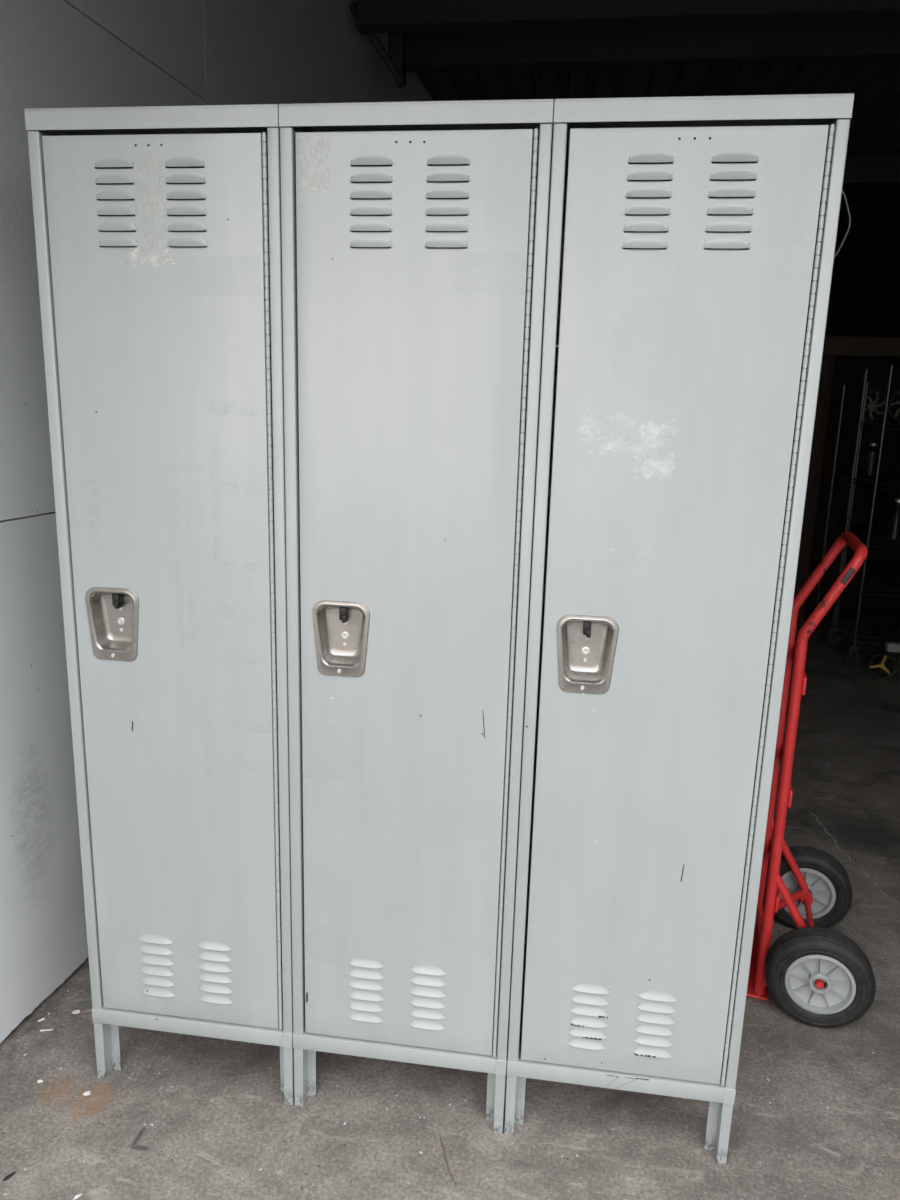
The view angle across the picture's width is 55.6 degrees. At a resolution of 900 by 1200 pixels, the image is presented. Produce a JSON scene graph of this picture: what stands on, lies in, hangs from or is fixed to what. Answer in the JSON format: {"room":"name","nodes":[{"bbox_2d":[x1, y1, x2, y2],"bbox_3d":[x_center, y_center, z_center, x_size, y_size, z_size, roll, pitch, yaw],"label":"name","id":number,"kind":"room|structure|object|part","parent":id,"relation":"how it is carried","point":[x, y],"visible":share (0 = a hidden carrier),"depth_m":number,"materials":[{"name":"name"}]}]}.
{"room":"warehouse","nodes":[
{"label":"warehouse","id":0,"kind":"room"},
{"bbox_2d":[0,0,432,1042],"bbox_3d":[-0.210,-1.375,5.487,0.160,3.290,9.131,4,13,12],"label":"wall","id":1,"kind":"structure","parent":0,"point":[54,53],"depth_m":2.05,"materials":[{"name":"white paint"}]},
{"bbox_2d":[0,606,899,1199],"bbox_3d":[2.457,0.439,5.502,6.950,0.150,9.100,3,13,7],"label":"floor","id":2,"kind":"structure","parent":0,"point":[224,1118],"depth_m":1.86,"materials":[{"name":"concrete"}]},
{"bbox_2d":[2,1172,15,1180],"bbox_3d":[-0.863,1.128,1.670,0.008,0.003,0.026,10,15,33],"label":"scrap","id":3,"kind":"object","parent":2,"relation":"on","point":[7,1177],"visible":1,"depth_m":1.67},
{"bbox_2d":[24,104,294,1104],"bbox_3d":[-0.510,0.076,1.889,0.457,1.980,0.463,3,13,7],"label":"locker","id":4,"kind":"object","parent":2,"relation":"on","point":[158,239],"visible":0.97,"depth_m":1.62,"materials":[{"name":"metal"}]},
{"bbox_3d":[-0.769,1.001,1.915,0.039,0.150,0.034,3,13,7],"label":"leg","id":5,"kind":"part","parent":4,"relation":"part of","materials":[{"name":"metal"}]},
{"bbox_2d":[85,587,138,660],"bbox_3d":[-0.658,0.045,1.682,0.111,0.146,0.035,3,13,7],"label":"handle","id":6,"kind":"object","parent":4,"relation":"on","point":[111,613],"depth_m":1.68,"materials":[{"name":"metal"}]},
{"bbox_3d":[-0.561,0.926,1.864,0.456,0.035,0.030,3,13,7],"label":"rail","id":7,"kind":"part","parent":4,"relation":"part of","materials":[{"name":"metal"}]},
{"bbox_3d":[-0.357,1.025,1.862,0.039,0.150,0.034,3,13,7],"label":"leg","id":8,"kind":"part","parent":4,"relation":"part of","materials":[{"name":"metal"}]},
{"bbox_2d":[279,99,553,1133],"bbox_3d":[-0.056,0.102,1.830,0.457,1.980,0.463,3,13,7],"label":"locker","id":9,"kind":"object","parent":2,"relation":"on","point":[414,234],"visible":1,"depth_m":1.56,"materials":[{"name":"metal"}]},
{"bbox_3d":[-0.316,1.027,1.856,0.039,0.150,0.034,3,13,7],"label":"leg","id":10,"kind":"part","parent":9,"relation":"part of","materials":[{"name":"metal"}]},
{"bbox_2d":[312,600,369,676],"bbox_3d":[-0.204,0.071,1.623,0.111,0.146,0.035,3,13,7],"label":"handle","id":11,"kind":"object","parent":9,"relation":"on","point":[340,628],"depth_m":1.63,"materials":[{"name":"metal"}]},
{"bbox_3d":[-0.108,0.952,1.805,0.456,0.035,0.030,3,13,7],"label":"rail","id":12,"kind":"part","parent":9,"relation":"part of","materials":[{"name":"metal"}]},
{"bbox_3d":[0.096,1.051,1.803,0.039,0.150,0.034,3,13,7],"label":"leg","id":13,"kind":"part","parent":9,"relation":"part of","materials":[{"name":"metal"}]},
{"bbox_2d":[439,1137,455,1184],"bbox_3d":[-0.007,1.138,1.731,0.006,0.003,0.117,-2,13,-16],"label":"stick","id":14,"kind":"object","parent":2,"relation":"on","point":[439,1137],"visible":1,"depth_m":1.73,"materials":[{"name":"brown wood"}]},
{"bbox_2d":[504,93,853,1163],"bbox_3d":[0.397,0.128,1.772,0.457,1.980,0.463,3,13,7],"label":"locker","id":15,"kind":"object","parent":2,"relation":"on","point":[692,239],"visible":1,"depth_m":1.50,"materials":[{"name":"metal"}]},
{"bbox_3d":[0.138,1.053,1.798,0.039,0.150,0.034,3,13,7],"label":"leg","id":16,"kind":"part","parent":15,"relation":"part of","materials":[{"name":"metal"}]},
{"bbox_2d":[557,615,618,693],"bbox_3d":[0.249,0.097,1.565,0.111,0.146,0.035,3,13,7],"label":"handle","id":17,"kind":"object","parent":15,"relation":"on","point":[587,645],"depth_m":1.57,"materials":[{"name":"metal"}]},
{"bbox_3d":[0.346,0.978,1.747,0.456,0.035,0.030,3,13,7],"label":"rail","id":18,"kind":"part","parent":15,"relation":"part of","materials":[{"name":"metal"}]},
{"bbox_3d":[0.549,1.077,1.744,0.039,0.150,0.034,3,13,7],"label":"leg","id":19,"kind":"part","parent":15,"relation":"part of","materials":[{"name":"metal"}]},
{"bbox_2d":[834,190,850,257],"bbox_3d":[0.668,-0.658,1.492,0.062,0.153,0.003,3,13,7],"label":"wire loop","id":20,"kind":"object","parent":15,"relation":"attached to","point":[843,193],"visible":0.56,"depth_m":1.49,"materials":[{"name":"grey metal"}]},
{"bbox_2d":[746,531,875,1027],"bbox_3d":[0.908,0.427,2.263,0.455,1.208,0.504,6,13,17],"label":"hand truck","id":21,"kind":"object","parent":2,"relation":"on","point":[816,974],"visible":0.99,"depth_m":2.14,"materials":[{"name":"red paint"}]},
{"bbox_3d":[0.782,0.963,2.420,0.222,0.083,0.356,6,13,17],"label":"nose plate","id":22,"kind":"part","parent":21,"relation":"part of","materials":[{"name":"red paint"}]},
{"bbox_3d":[0.919,-0.055,1.970,0.031,0.043,0.002,6,13,17],"label":"worn plate","id":23,"kind":"part","parent":21,"relation":"part of","materials":[{"name":"grey metal"}]},
{"bbox_2d":[814,1143,839,1156],"bbox_3d":[0.788,1.148,1.782,0.054,0.005,0.004,11,16,36],"label":"paint sliver","id":24,"kind":"object","parent":2,"relation":"on","point":[820,1146],"visible":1,"depth_m":1.78,"materials":[{"name":"white paint"}]},
{"bbox_2d":[794,336,899,620],"bbox_3d":[3.727,-0.849,6.356,2.440,2.060,0.590,3,13,7],"label":"bay","id":25,"kind":"object","parent":2,"relation":"on","point":[845,359],"visible":0.34,"depth_m":6.61,"materials":[{"name":"black metal"}]},
{"bbox_3d":[2.601,-0.793,6.261,0.200,1.930,0.035,3,13,7],"label":"panel","id":26,"kind":"part","parent":25,"relation":"part of","materials":[{"name":"white metal"}]},
{"bbox_2d":[812,383,899,646],"bbox_3d":[3.227,-0.536,5.674,1.278,1.720,0.582,3,13,7],"label":"wire shelving unit","id":27,"kind":"object","parent":2,"relation":"on","point":[883,476],"visible":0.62,"depth_m":5.79,"materials":[{"name":"silver metal"}]},
{"bbox_3d":[2.657,-0.688,5.959,0.020,1.580,0.021,3,13,7],"label":"post","id":28,"kind":"part","parent":27,"relation":"part of","materials":[{"name":"silver metal"}]},
{"bbox_3d":[2.594,-0.590,5.514,0.020,1.580,0.021,3,13,7],"label":"post","id":29,"kind":"part","parent":27,"relation":"part of","materials":[{"name":"silver metal"}]},
{"bbox_3d":[3.225,-0.453,5.693,1.223,0.041,0.467,3,13,7],"label":"shelf","id":30,"kind":"part","parent":27,"relation":"part of","materials":[{"name":"silver metal"}]},
{"bbox_3d":[3.208,0.123,5.822,1.223,0.041,0.467,3,13,7],"label":"shelf","id":31,"kind":"part","parent":27,"relation":"part of","materials":[{"name":"silver metal"}]},
{"bbox_3d":[3.217,-0.170,5.756,1.223,0.041,0.467,3,13,7],"label":"shelf","id":32,"kind":"part","parent":27,"relation":"part of","materials":[{"name":"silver metal"}]},
{"bbox_3d":[3.244,-1.121,5.543,1.223,0.041,0.467,3,13,7],"label":"shelf","id":33,"kind":"part","parent":27,"relation":"part of","materials":[{"name":"silver metal"}]},
{"bbox_3d":[3.234,-0.784,5.618,1.223,0.041,0.467,3,13,7],"label":"shelf","id":34,"kind":"part","parent":27,"relation":"part of","materials":[{"name":"silver metal"}]},
{"bbox_2d":[862,443,878,475],"bbox_3d":[2.778,-0.926,5.620,0.090,0.210,0.090,3,13,7],"label":"metal canister","id":35,"kind":"object","parent":27,"relation":"on","point":[871,454],"visible":0.97,"depth_m":5.59,"materials":[{"name":"black metal"}]},
{"bbox_2d":[856,391,885,421],"bbox_3d":[2.748,-1.260,5.551,0.200,0.200,0.024,13,17,41],"label":"spoked wheel","id":36,"kind":"object","parent":27,"relation":"on","point":[871,406],"visible":0.71,"depth_m":5.54,"materials":[{"name":"metal"}]},
{"bbox_2d":[882,487,899,525],"bbox_3d":[3.118,-0.603,5.662,0.350,0.260,0.334,3,13,7],"label":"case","id":37,"kind":"object","parent":27,"relation":"on","point":[891,495],"visible":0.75,"depth_m":5.75,"materials":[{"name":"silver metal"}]},
{"bbox_3d":[3.123,-0.709,5.650,0.350,0.047,0.310,3,13,7],"label":"lid","id":38,"kind":"part","parent":37,"relation":"part of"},
{"bbox_2d":[825,365,899,667],"bbox_3d":[3.131,-0.471,5.190,1.278,1.800,0.552,3,13,7],"label":"wire shelving unit","id":39,"kind":"object","parent":2,"relation":"on","point":[852,656],"visible":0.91,"depth_m":5.25,"materials":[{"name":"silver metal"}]},
{"bbox_3d":[2.558,-0.620,5.461,0.020,1.660,0.021,3,13,7],"label":"post","id":40,"kind":"part","parent":39,"relation":"part of","materials":[{"name":"silver metal"}]},
{"bbox_3d":[3.111,0.227,5.347,1.222,0.041,0.437,3,13,7],"label":"shelf","id":41,"kind":"part","parent":39,"relation":"part of","materials":[{"name":"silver metal"}]},
{"bbox_3d":[3.127,-0.349,5.218,1.222,0.041,0.437,3,13,7],"label":"shelf","id":42,"kind":"part","parent":39,"relation":"part of","materials":[{"name":"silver metal"}]},
{"bbox_3d":[2.499,-0.528,5.045,0.020,1.660,0.021,3,13,7],"label":"post","id":43,"kind":"part","parent":39,"relation":"part of","materials":[{"name":"silver metal"}]},
{"bbox_3d":[3.119,-0.066,5.281,1.222,0.041,0.437,3,13,7],"label":"shelf","id":44,"kind":"part","parent":39,"relation":"part of","materials":[{"name":"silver metal"}]},
{"bbox_3d":[3.136,-0.680,5.143,1.222,0.041,0.437,3,13,7],"label":"shelf","id":45,"kind":"part","parent":39,"relation":"part of","materials":[{"name":"silver metal"}]},
{"bbox_3d":[3.146,-1.017,5.067,1.222,0.041,0.437,3,13,7],"label":"shelf","id":46,"kind":"part","parent":39,"relation":"part of","materials":[{"name":"silver metal"}]},
{"bbox_2d":[886,499,899,539],"bbox_3d":[2.691,-0.487,5.140,0.080,0.240,0.080,3,13,7],"label":"metal canister","id":47,"kind":"object","parent":39,"relation":"on","point":[893,531],"visible":1,"depth_m":5.12,"materials":[{"name":"black metal"}]},
{"bbox_2d":[888,390,899,421],"bbox_3d":[2.706,-1.152,5.043,0.210,0.210,0.024,13,17,41],"label":"spoked wheel","id":48,"kind":"object","parent":39,"relation":"on","point":[898,391],"visible":0.98,"depth_m":5.09,"materials":[{"name":"metal"}]},
{"bbox_2d":[866,641,899,678],"bbox_3d":[2.770,0.204,4.971,0.596,0.559,0.145,5,13,14],"label":"machine","id":49,"kind":"object","parent":2,"relation":"on","point":[893,647],"visible":1,"depth_m":5.02,"materials":[{"name":"black metal"}]},
{"bbox_3d":[2.811,0.167,4.968,0.518,0.483,0.130,5,13,15],"label":"frame","id":50,"kind":"part","parent":49,"relation":"part of","materials":[{"name":"rubber"}]},
{"bbox_2d":[414,61,899,247],"bbox_3d":[2.681,-2.913,4.731,7.110,0.200,9.400,3,13,7],"label":"ceiling","id":51,"kind":"structure","parent":0,"point":[874,129],"depth_m":4.80,"materials":[{"name":"metal"}]},
{"bbox_2d":[349,1,405,88],"bbox_3d":[-0.313,-2.478,3.733,0.289,0.385,0.055,-5,14,-27],"label":"bracket","id":52,"kind":"object","parent":51,"relation":"attached to","point":[397,69],"visible":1,"depth_m":3.78,"materials":[{"name":"metal"}]},
{"bbox_2d":[356,0,899,33],"bbox_3d":[2.693,-2.365,3.228,6.220,0.206,0.087,3,13,7],"label":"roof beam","id":53,"kind":"structure","parent":51,"relation":"attached to","point":[373,16],"depth_m":3.50,"materials":[{"name":"metal"}]},
{"bbox_2d":[388,18,899,71],"bbox_3d":[2.777,-2.525,3.811,6.220,0.148,0.087,3,13,7],"label":"roof beam","id":54,"kind":"structure","parent":51,"relation":"attached to","point":[866,40],"depth_m":4.02,"materials":[{"name":"metal"}]},
{"bbox_2d":[843,155,899,185],"bbox_3d":[3.070,-2.967,5.885,6.220,0.178,0.087,3,13,7],"label":"roof beam","id":55,"kind":"structure","parent":51,"relation":"attached to","point":[860,170],"depth_m":5.88,"materials":[{"name":"metal"}]},
{"bbox_2d":[825,245,899,336],"bbox_3d":[3.216,-2.333,9.564,6.800,3.520,0.150,3,13,7],"label":"wall","id":56,"kind":"structure","parent":0,"point":[864,298],"depth_m":9.11,"materials":[{"name":"paint"}]}
]}

